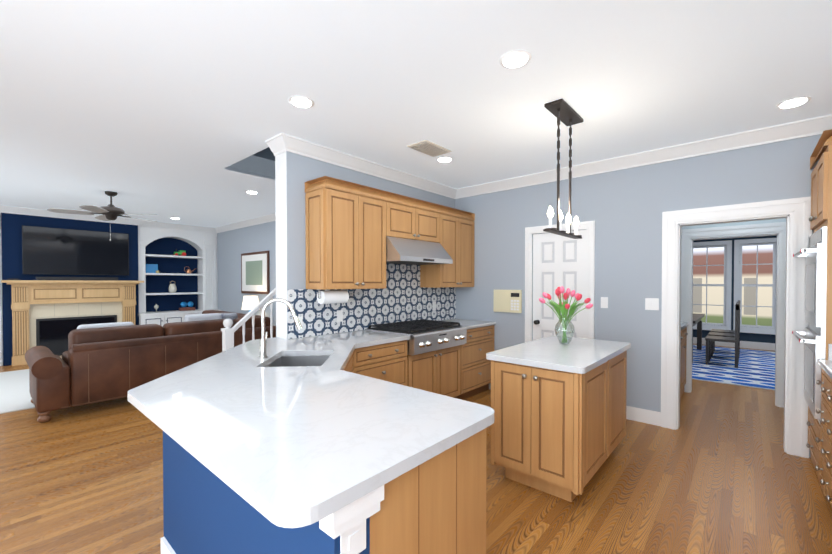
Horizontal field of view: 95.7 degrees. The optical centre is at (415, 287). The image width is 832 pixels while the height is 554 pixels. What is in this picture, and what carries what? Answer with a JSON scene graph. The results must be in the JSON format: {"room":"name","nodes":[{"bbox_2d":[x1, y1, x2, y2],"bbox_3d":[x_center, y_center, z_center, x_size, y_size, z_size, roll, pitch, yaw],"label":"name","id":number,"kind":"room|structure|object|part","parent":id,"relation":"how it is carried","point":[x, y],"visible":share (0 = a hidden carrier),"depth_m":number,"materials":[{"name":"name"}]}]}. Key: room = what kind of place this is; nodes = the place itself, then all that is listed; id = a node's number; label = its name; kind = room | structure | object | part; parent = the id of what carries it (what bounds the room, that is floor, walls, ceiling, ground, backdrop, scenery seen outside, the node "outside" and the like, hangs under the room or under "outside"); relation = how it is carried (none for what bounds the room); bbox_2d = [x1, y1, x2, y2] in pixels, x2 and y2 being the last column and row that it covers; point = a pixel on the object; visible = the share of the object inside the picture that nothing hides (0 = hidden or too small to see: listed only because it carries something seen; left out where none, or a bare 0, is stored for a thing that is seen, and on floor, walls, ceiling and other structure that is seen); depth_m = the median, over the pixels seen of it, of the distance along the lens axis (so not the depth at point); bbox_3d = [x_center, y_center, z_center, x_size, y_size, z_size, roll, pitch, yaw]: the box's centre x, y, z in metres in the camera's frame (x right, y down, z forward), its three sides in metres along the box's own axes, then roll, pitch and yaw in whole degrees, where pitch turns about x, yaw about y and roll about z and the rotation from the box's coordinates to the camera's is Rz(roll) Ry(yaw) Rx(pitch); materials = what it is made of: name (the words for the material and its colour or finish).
{"room":"kitchen","nodes":[
{"label":"kitchen","id":0,"kind":"room"},
{"bbox_2d":[217,147,420,338],"bbox_3d":[-1.119,-1.273,4.525,1.380,5.300,1.980,1,1,41],"label":"wall","id":1,"kind":"structure","parent":0,"point":[284,238],"depth_m":3.71,"materials":[{"name":"grey paint"}]},
{"bbox_2d":[0,213,221,365],"bbox_3d":[-6.745,-0.023,7.006,0.614,2.739,5.747,1,1,41],"label":"wall paneling","id":2,"kind":"structure","parent":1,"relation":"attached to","point":[198,286],"depth_m":8.12,"materials":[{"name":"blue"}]},
{"bbox_2d":[22,225,128,274],"bbox_3d":[-6.396,-0.661,7.157,0.066,0.850,1.510,1,1,41],"label":"wall-mounted tv","id":3,"kind":"object","parent":2,"relation":"attached to","point":[49,250],"visible":0.95,"depth_m":7.07,"materials":[{"name":"black metal"}]},
{"bbox_2d":[146,264,158,272],"bbox_3d":[-5.814,-0.408,8.277,0.287,0.200,0.167,0,1,-34],"label":"decor","id":4,"kind":"object","parent":2,"relation":"on","point":[153,268],"depth_m":8.31,"materials":[{"name":"blue"}]},
{"bbox_2d":[168,281,176,292],"bbox_3d":[-5.536,-0.011,8.559,0.160,0.274,0.156,1,1,41],"label":"decor","id":5,"kind":"object","parent":2,"relation":"on","point":[172,288],"depth_m":8.51,"materials":[{"name":"white ceramic"}]},
{"bbox_2d":[173,249,185,255],"bbox_3d":[-5.435,-0.796,8.664,0.120,0.160,0.225,1,1,41],"label":"decor","id":6,"kind":"object","parent":2,"relation":"on","point":[181,252],"depth_m":8.65,"materials":[{"name":"green"}]},
{"bbox_2d":[179,302,194,310],"bbox_3d":[-5.337,0.442,8.776,0.140,0.206,0.300,1,1,41],"label":"decor","id":7,"kind":"object","parent":2,"relation":"on","point":[183,304],"depth_m":8.77,"materials":[{"name":"blue ceramic"}]},
{"bbox_2d":[184,266,194,273],"bbox_3d":[-5.303,-0.401,8.832,0.106,0.173,0.248,0,1,26],"label":"decor","id":8,"kind":"object","parent":2,"relation":"on","point":[188,271],"depth_m":8.76,"materials":[{"name":"brown metal"}]},
{"bbox_2d":[241,251,269,293],"bbox_3d":[-3.356,-0.294,7.824,1.200,0.860,0.034,1,1,41],"label":"framed picture","id":9,"kind":"object","parent":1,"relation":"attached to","point":[255,272],"visible":0.98,"depth_m":7.76,"materials":[{"name":"brown wood"}]},
{"bbox_2d":[305,184,385,291],"bbox_3d":[-0.680,-0.448,3.739,0.327,0.929,0.758,1,1,41],"label":"upper cabinet","id":10,"kind":"object","parent":1,"relation":"attached to","point":[358,236],"depth_m":3.53,"materials":[{"name":"brown wood"}]},
{"bbox_2d":[317,289,348,303],"bbox_3d":[-0.789,0.089,3.586,0.124,0.135,0.330,1,1,41],"label":"paper towel","id":11,"kind":"object","parent":10,"relation":"hanging from","point":[336,296],"depth_m":3.52,"materials":[{"name":"white paper"}]},
{"bbox_2d":[287,263,455,338],"bbox_3d":[-0.302,-0.037,4.414,0.013,1.000,2.625,1,1,41],"label":"tile backsplash","id":12,"kind":"structure","parent":1,"relation":"attached to","point":[403,296],"depth_m":4.26,"materials":[{"name":"tile"}]},
{"bbox_2d":[295,316,302,328],"bbox_3d":[-1.090,0.330,3.507,0.007,0.116,0.072,1,1,41],"label":"outlet","id":13,"kind":"object","parent":12,"relation":"attached to","point":[300,318],"depth_m":3.52,"materials":[{"name":"white plastic"}]},
{"bbox_2d":[337,310,342,321],"bbox_3d":[-0.779,0.296,3.860,0.007,0.116,0.072,1,1,41],"label":"outlet","id":14,"kind":"object","parent":12,"relation":"attached to","point":[339,316],"depth_m":3.85,"materials":[{"name":"white plastic"}]},
{"bbox_2d":[432,302,435,309],"bbox_3d":[0.244,0.251,5.023,0.007,0.116,0.072,1,1,41],"label":"outlet","id":15,"kind":"object","parent":12,"relation":"attached to","point":[433,303],"depth_m":5.02,"materials":[{"name":"white plastic"}]},
{"bbox_2d":[385,196,452,267],"bbox_3d":[-0.057,-0.597,4.297,0.522,0.644,0.906,1,1,41],"label":"upper cabinet","id":16,"kind":"object","parent":1,"relation":"attached to","point":[417,232],"depth_m":4.22,"materials":[{"name":"brown wood"}]},
{"bbox_2d":[386,236,452,264],"bbox_3d":[-0.057,-0.404,4.298,0.522,0.262,0.898,1,1,41],"label":"range hood","id":17,"kind":"object","parent":16,"relation":"attached to","point":[408,250],"depth_m":4.12,"materials":[{"name":"silver metal"}]},
{"bbox_2d":[420,212,474,287],"bbox_3d":[0.426,-0.464,4.996,0.327,0.929,0.780,1,1,41],"label":"upper cabinet","id":18,"kind":"object","parent":1,"relation":"attached to","point":[460,273],"depth_m":4.89,"materials":[{"name":"brown wood"}]},
{"bbox_2d":[0,344,831,553],"bbox_3d":[1.148,1.399,6.827,12.970,0.100,16.120,1,1,41],"label":"floor","id":19,"kind":"structure","parent":0,"point":[719,471],"depth_m":2.58,"materials":[{"name":"brown wood"}]},
{"bbox_2d":[0,369,34,413],"bbox_3d":[-5.047,1.358,5.596,2.750,0.012,5.250,1,1,41],"label":"rug","id":20,"kind":"object","parent":19,"relation":"on","point":[15,395],"depth_m":4.91,"materials":[{"name":"white carpet"}]},
{"bbox_3d":[-3.268,1.004,7.456,0.600,0.647,0.400,1,1,41],"label":"console table","id":21,"kind":"object","parent":20,"relation":"on","visible":0},
{"bbox_2d":[241,296,258,310],"bbox_3d":[-3.268,0.430,7.449,0.340,0.500,0.340,1,1,41],"label":"table lamp","id":22,"kind":"object","parent":21,"relation":"on","point":[249,303],"visible":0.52,"depth_m":7.32,"materials":[{"name":"white fabric"}]},
{"bbox_2d":[1,280,143,365],"bbox_3d":[-6.344,0.610,7.100,0.240,1.470,1.980,1,1,41],"label":"fireplace mantel","id":23,"kind":"object","parent":19,"relation":"on","point":[51,315],"visible":0.71,"depth_m":6.93,"materials":[{"name":"brown wood"}]},
{"bbox_2d":[7,277,117,280],"bbox_3d":[-6.458,-0.157,6.964,0.120,0.064,1.490,1,1,41],"label":"soundbar","id":24,"kind":"object","parent":23,"relation":"on","point":[82,278],"visible":1,"depth_m":7.03,"materials":[{"name":"black metal"}]},
{"bbox_2d":[25,310,275,422],"bbox_3d":[-3.925,0.872,5.765,2.805,0.980,2.905,1,1,41],"label":"sectional sofa","id":25,"kind":"object","parent":19,"relation":"on","point":[100,362],"visible":0.73,"depth_m":4.34,"materials":[{"name":"leather"}]},
{"bbox_2d":[62,351,67,364],"bbox_3d":[-3.877,0.862,4.801,0.570,0.155,0.890,1,1,41],"label":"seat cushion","id":26,"kind":"object","parent":25,"relation":"on","point":[65,354],"depth_m":4.47,"materials":[{"name":"leather"}]},
{"bbox_2d":[77,322,133,328],"bbox_3d":[-3.795,0.609,4.618,0.110,0.335,0.550,1,1,41],"label":"pillow","id":27,"kind":"object","parent":25,"relation":"on","point":[85,326],"depth_m":4.57,"materials":[{"name":"grey fabric"}]},
{"bbox_2d":[68,324,163,350],"bbox_3d":[-3.581,0.677,4.537,0.260,0.400,0.890,1,1,41],"label":"cushion","id":28,"kind":"object","parent":25,"relation":"on","point":[89,335],"depth_m":4.41,"materials":[{"name":"leather"}]},
{"bbox_2d":[163,319,234,335],"bbox_3d":[-2.983,0.669,5.217,0.260,0.400,0.880,1,1,41],"label":"cushion","id":29,"kind":"object","parent":25,"relation":"on","point":[192,325],"depth_m":5.06,"materials":[{"name":"leather"}]},
{"bbox_2d":[184,313,221,321],"bbox_3d":[-3.068,0.576,5.437,0.120,0.380,0.480,1,1,41],"label":"pillow","id":30,"kind":"object","parent":25,"relation":"on","point":[211,316],"depth_m":5.38,"materials":[{"name":"grey fabric"}]},
{"bbox_2d":[219,313,237,319],"bbox_3d":[-2.969,0.582,5.777,0.120,0.360,0.440,1,1,41],"label":"pillow","id":31,"kind":"object","parent":25,"relation":"on","point":[232,316],"depth_m":5.80,"materials":[{"name":"white fabric"}]},
{"bbox_2d":[234,316,269,328],"bbox_3d":[-2.504,0.662,5.761,0.260,0.400,0.530,1,1,41],"label":"cushion","id":32,"kind":"object","parent":25,"relation":"on","point":[248,324],"depth_m":5.68,"materials":[{"name":"leather"}]},
{"bbox_2d":[221,288,275,351],"bbox_3d":[-0.913,0.147,4.838,1.050,2.452,2.634,1,1,41],"label":"stair railing","id":33,"kind":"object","parent":19,"relation":"on","point":[227,337],"depth_m":4.32,"materials":[{"name":"white wood"}]},
{"bbox_2d":[130,402,382,553],"bbox_3d":[-1.123,0.974,1.854,2.572,0.873,0.120,1,1,41],"label":"base cabinet","id":34,"kind":"object","parent":19,"relation":"on","point":[201,516],"depth_m":1.39,"materials":[{"name":"wood"}]},
{"bbox_2d":[127,330,494,537],"bbox_3d":[-0.495,0.507,2.546,2.598,0.040,2.298,1,1,41],"label":"countertop","id":35,"kind":"structure","parent":34,"relation":"on","point":[289,427],"depth_m":1.42,"materials":[{"name":"white stone"}]},
{"bbox_2d":[258,298,302,358],"bbox_3d":[-0.943,0.281,2.596,0.253,0.410,0.225,1,1,41],"label":"faucet","id":36,"kind":"object","parent":35,"relation":"on","point":[263,341],"depth_m":2.57,"materials":[{"name":"silver metal"}]},
{"bbox_2d":[266,355,330,366],"bbox_3d":[-0.803,0.641,2.600,0.720,0.226,0.720,1,1,41],"label":"sink basin","id":37,"kind":"object","parent":35,"relation":"in","point":[281,360],"depth_m":2.87,"materials":[{"name":"silver metal"}]},
{"bbox_3d":[-0.166,0.647,1.008,0.008,0.150,0.084,1,1,41],"label":"outlet peninsula plate","id":38,"kind":"part","parent":34,"relation":"part of","materials":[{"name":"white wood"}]},
{"bbox_2d":[353,340,412,386],"bbox_3d":[-0.527,0.951,3.691,0.642,0.874,0.748,1,1,41],"label":"base cabinet","id":39,"kind":"object","parent":19,"relation":"on","point":[390,362],"depth_m":3.50,"materials":[{"name":"brown wood"}]},
{"bbox_2d":[366,319,466,355],"bbox_3d":[0.038,0.537,4.217,0.755,0.248,0.906,1,1,41],"label":"range","id":40,"kind":"object","parent":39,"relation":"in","point":[429,335],"visible":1,"depth_m":4.00,"materials":[{"name":"silver metal"}]},
{"bbox_2d":[383,426,487,553],"bbox_3d":[-0.641,0.968,2.402,2.572,0.873,1.340,1,1,41],"label":"base cabinet","id":41,"kind":"object","parent":19,"relation":"on","point":[439,507],"depth_m":1.31,"materials":[{"name":"wood"}]},
{"bbox_2d":[413,345,460,398],"bbox_3d":[-0.017,1.024,4.271,0.642,0.715,0.914,1,1,41],"label":"base cabinet","id":42,"kind":"object","parent":19,"relation":"on","point":[437,371],"depth_m":4.10,"materials":[{"name":"brown wood"}]},
{"bbox_2d":[461,327,493,399],"bbox_3d":[0.525,0.936,4.886,0.642,0.874,0.844,1,1,41],"label":"base cabinet","id":43,"kind":"object","parent":19,"relation":"on","point":[462,372],"depth_m":4.67,"materials":[{"name":"brown wood"}]},
{"bbox_2d":[442,319,495,330],"bbox_3d":[0.557,0.477,4.892,0.652,0.040,0.784,1,1,41],"label":"countertop","id":44,"kind":"structure","parent":43,"relation":"on","point":[469,324],"depth_m":4.87,"materials":[{"name":"white stone"}]},
{"bbox_2d":[491,352,626,501],"bbox_3d":[1.161,0.960,2.978,0.642,0.874,1.236,1,1,41],"label":"kitchen island","id":45,"kind":"object","parent":19,"relation":"on","point":[558,427],"depth_m":2.54,"materials":[{"name":"brown wood"}]},
{"bbox_2d":[486,336,630,375],"bbox_3d":[1.176,0.501,2.989,0.695,0.040,1.270,1,1,41],"label":"island countertop","id":46,"kind":"structure","parent":45,"relation":"on","point":[582,355],"depth_m":2.75,"materials":[{"name":"white stone"}]},
{"bbox_2d":[539,286,592,344],"bbox_3d":[1.270,0.235,3.149,0.433,0.487,0.449,1,1,41],"label":"tulip vase","id":47,"kind":"object","parent":46,"relation":"on","point":[564,307],"visible":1,"depth_m":3.14,"materials":[{"name":"clear glass"}]},
{"bbox_2d":[680,330,683,398],"bbox_3d":[2.825,0.940,4.573,0.613,0.874,0.584,1,1,41],"label":"base cabinet","id":48,"kind":"object","parent":19,"relation":"on","point":[682,331],"depth_m":4.61,"materials":[{"name":"brown wood"}]},
{"bbox_2d":[681,322,687,329],"bbox_3d":[2.827,0.482,4.559,0.628,0.040,1.440,1,1,41],"label":"countertop","id":49,"kind":"structure","parent":48,"relation":"on","point":[683,324],"depth_m":4.66,"materials":[{"name":"white stone"}]},
{"bbox_2d":[684,326,687,385],"bbox_3d":[3.118,0.936,4.907,0.613,0.874,0.532,1,1,41],"label":"base cabinet","id":50,"kind":"object","parent":19,"relation":"on","point":[684,333],"depth_m":4.80,"materials":[{"name":"brown wood"}]},
{"bbox_2d":[692,345,774,389],"bbox_3d":[5.558,1.343,6.790,3.900,0.012,3.750,1,1,41],"label":"area rug","id":51,"kind":"object","parent":19,"relation":"on","point":[755,369],"visible":0.44,"depth_m":6.29,"materials":[{"name":"blue fabric"}]},
{"bbox_2d":[692,313,704,362],"bbox_3d":[5.082,0.950,7.622,1.080,0.752,1.920,1,1,41],"label":"dining table","id":52,"kind":"object","parent":51,"relation":"on","point":[697,318],"visible":0.27,"depth_m":7.92,"materials":[{"name":"grey wood"}]},
{"bbox_2d":[705,303,738,367],"bbox_3d":[5.315,0.806,6.537,0.440,1.068,0.440,1,1,41],"label":"dining chair","id":53,"kind":"object","parent":51,"relation":"on","point":[735,339],"visible":1,"depth_m":6.32,"materials":[{"name":"grey wood"}]},
{"bbox_2d":[708,301,739,358],"bbox_3d":[5.737,0.800,7.018,0.440,1.068,0.440,1,1,41],"label":"dining chair","id":54,"kind":"object","parent":51,"relation":"on","point":[718,334],"visible":0.33,"depth_m":6.99,"materials":[{"name":"grey wood"}]},
{"bbox_2d":[710,300,739,353],"bbox_3d":[6.160,0.794,7.498,0.440,1.068,0.440,1,1,41],"label":"dining chair","id":55,"kind":"object","parent":51,"relation":"on","point":[723,331],"visible":0.27,"depth_m":7.46,"materials":[{"name":"grey wood"}]},
{"bbox_2d":[792,129,831,495],"bbox_3d":[3.183,0.176,2.619,0.766,2.450,0.720,1,1,41],"label":"tall cabinet","id":56,"kind":"object","parent":19,"relation":"on","point":[817,332],"visible":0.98,"depth_m":2.61,"materials":[{"name":"brown wood"}]},
{"bbox_2d":[792,227,826,423],"bbox_3d":[2.936,0.259,2.826,0.121,1.340,0.666,1,1,41],"label":"oven","id":57,"kind":"object","parent":56,"relation":"in","point":[815,340],"depth_m":2.61,"materials":[{"name":"silver metal"}]},
{"bbox_2d":[815,368,826,499],"bbox_3d":[2.831,0.970,2.152,0.665,0.873,0.465,1,1,41],"label":"base cabinet","id":58,"kind":"object","parent":19,"relation":"on","point":[825,440],"depth_m":2.43,"materials":[{"name":"brown wood"}]},
{"bbox_2d":[819,360,831,383],"bbox_3d":[2.161,0.521,1.395,0.680,0.040,2.478,1,1,41],"label":"countertop","id":59,"kind":"structure","parent":58,"relation":"on","point":[826,365],"depth_m":2.36,"materials":[{"name":"white stone"}]},
{"bbox_2d":[827,380,831,506],"bbox_3d":[2.504,0.975,1.779,0.665,0.873,0.527,1,1,41],"label":"base cabinet","id":60,"kind":"object","parent":19,"relation":"on","point":[829,386],"depth_m":2.26,"materials":[{"name":"brown wood"}]},
{"bbox_2d":[0,0,831,227],"bbox_3d":[0.257,-1.478,5.777,12.970,0.200,13.420,1,1,41],"label":"ceiling","id":61,"kind":"structure","parent":0,"point":[165,111],"depth_m":2.51,"materials":[{"name":"white paint"}]},
{"bbox_2d":[47,191,157,240],"bbox_3d":[-4.460,-1.019,5.488,1.255,0.709,1.295,1,1,41],"label":"ceiling fan","id":62,"kind":"object","parent":61,"relation":"hanging from","point":[110,211],"visible":1,"depth_m":5.35,"materials":[{"name":"brown metal"}]},
{"bbox_2d":[245,191,258,193],"bbox_3d":[-2.375,-1.368,5.443,0.186,0.011,0.186,0,1,32],"label":"recessed light","id":63,"kind":"object","parent":61,"relation":"in","point":[250,192],"depth_m":5.42,"materials":[{"name":"white"}]},
{"bbox_2d":[288,96,314,107],"bbox_3d":[-0.826,-1.334,2.722,0.186,0.011,0.186,0,1,32],"label":"recessed light","id":64,"kind":"object","parent":61,"relation":"in","point":[297,101],"depth_m":2.71,"materials":[{"name":"white"}]},
{"bbox_2d":[407,140,451,156],"bbox_3d":[0.134,-1.342,3.662,0.240,0.017,0.400,1,1,41],"label":"ceiling vent","id":65,"kind":"object","parent":61,"relation":"in","point":[429,148],"visible":1,"depth_m":3.62,"materials":[{"name":"beige metal"}]},
{"bbox_2d":[436,156,452,161],"bbox_3d":[0.304,-1.349,3.992,0.186,0.011,0.186,0,1,32],"label":"recessed light","id":66,"kind":"object","parent":61,"relation":"in","point":[440,159],"depth_m":3.96,"materials":[{"name":"white"}]},
{"bbox_2d":[499,50,531,68],"bbox_3d":[0.581,-1.327,2.203,0.186,0.011,0.186,0,1,32],"label":"recessed light","id":67,"kind":"object","parent":61,"relation":"in","point":[513,59],"depth_m":2.18,"materials":[{"name":"white"}]},
{"bbox_2d":[543,99,582,238],"bbox_3d":[1.140,-0.871,2.890,0.130,0.941,0.660,1,1,41],"label":"pendant chandelier","id":68,"kind":"object","parent":61,"relation":"hanging from","point":[563,111],"visible":1,"depth_m":2.82,"materials":[{"name":"brown metal"}]},
{"bbox_2d":[775,96,811,108],"bbox_3d":[2.737,-1.334,2.731,0.186,0.011,0.186,0,1,32],"label":"recessed light","id":69,"kind":"object","parent":61,"relation":"in","point":[797,101],"depth_m":2.71,"materials":[{"name":"white"}]},
{"bbox_2d":[421,190,444,320],"bbox_3d":[-0.243,-1.237,5.673,1.180,5.200,0.600,1,1,41],"label":"wall","id":70,"kind":"structure","parent":0,"point":[427,196],"depth_m":5.00,"materials":[{"name":"grey paint"}]},
{"bbox_2d":[445,134,821,457],"bbox_3d":[1.660,-1.272,4.505,5.580,5.300,0.120,1,1,41],"label":"wall","id":71,"kind":"structure","parent":0,"point":[624,209],"depth_m":3.96,"materials":[{"name":"grey paint"}]},
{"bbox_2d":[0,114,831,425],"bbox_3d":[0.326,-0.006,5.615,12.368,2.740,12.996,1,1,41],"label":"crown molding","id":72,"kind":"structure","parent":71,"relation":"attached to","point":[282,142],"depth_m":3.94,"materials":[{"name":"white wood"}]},
{"bbox_2d":[493,290,521,312],"bbox_3d":[1.174,0.178,4.846,0.385,0.290,0.036,1,1,41],"label":"intercom","id":73,"kind":"object","parent":71,"relation":"attached to","point":[510,301],"visible":1,"depth_m":4.82,"materials":[{"name":"beige plastic"}]},
{"bbox_2d":[533,230,585,339],"bbox_3d":[1.669,0.363,4.431,0.634,2.022,0.110,1,1,41],"label":"pantry door","id":74,"kind":"structure","parent":71,"relation":"in","point":[559,260],"depth_m":4.46,"materials":[{"name":"white wood"}]},
{"bbox_2d":[525,220,594,342],"bbox_3d":[1.663,0.322,4.423,0.810,2.115,0.027,1,1,41],"label":"door frame","id":75,"kind":"structure","parent":71,"relation":"attached to","point":[589,226],"depth_m":4.22,"materials":[{"name":"white wood"}]},
{"bbox_2d":[601,297,607,307],"bbox_3d":[2.048,0.168,4.094,0.072,0.120,0.010,1,1,41],"label":"switch plate","id":76,"kind":"object","parent":71,"relation":"attached to","point":[604,300],"depth_m":4.09,"materials":[{"name":"white plastic"}]},
{"bbox_2d":[645,298,658,309],"bbox_3d":[2.382,0.172,3.800,0.118,0.120,0.010,1,1,41],"label":"switch plate","id":77,"kind":"object","parent":71,"relation":"attached to","point":[651,303],"depth_m":3.80,"materials":[{"name":"white plastic"}]},
{"bbox_2d":[693,238,776,334],"bbox_3d":[6.974,-0.026,8.383,1.720,2.030,0.059,1,1,41],"label":"window","id":78,"kind":"structure","parent":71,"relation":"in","point":[738,284],"depth_m":8.27,"materials":[{"name":"white wood"}]},
{"bbox_2d":[661,196,811,457],"bbox_3d":[2.864,0.326,3.445,1.025,2.130,0.153,1,1,41],"label":"door frame","id":79,"kind":"structure","parent":71,"relation":"attached to","point":[793,232],"depth_m":3.65,"materials":[{"name":"white wood"}]},
{"bbox_2d":[828,344,831,359],"bbox_3d":[2.987,0.435,2.303,0.630,0.108,0.019,1,1,41],"label":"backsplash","id":80,"kind":"structure","parent":71,"relation":"attached to","point":[829,345],"depth_m":2.50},
{"label":"outside","id":81,"kind":"structure","parent":0,"visible":0},
{"bbox_2d":[693,245,772,325],"bbox_3d":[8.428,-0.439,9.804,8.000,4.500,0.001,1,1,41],"label":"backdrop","id":82,"kind":"structure","parent":81,"point":[715,294],"depth_m":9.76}
]}

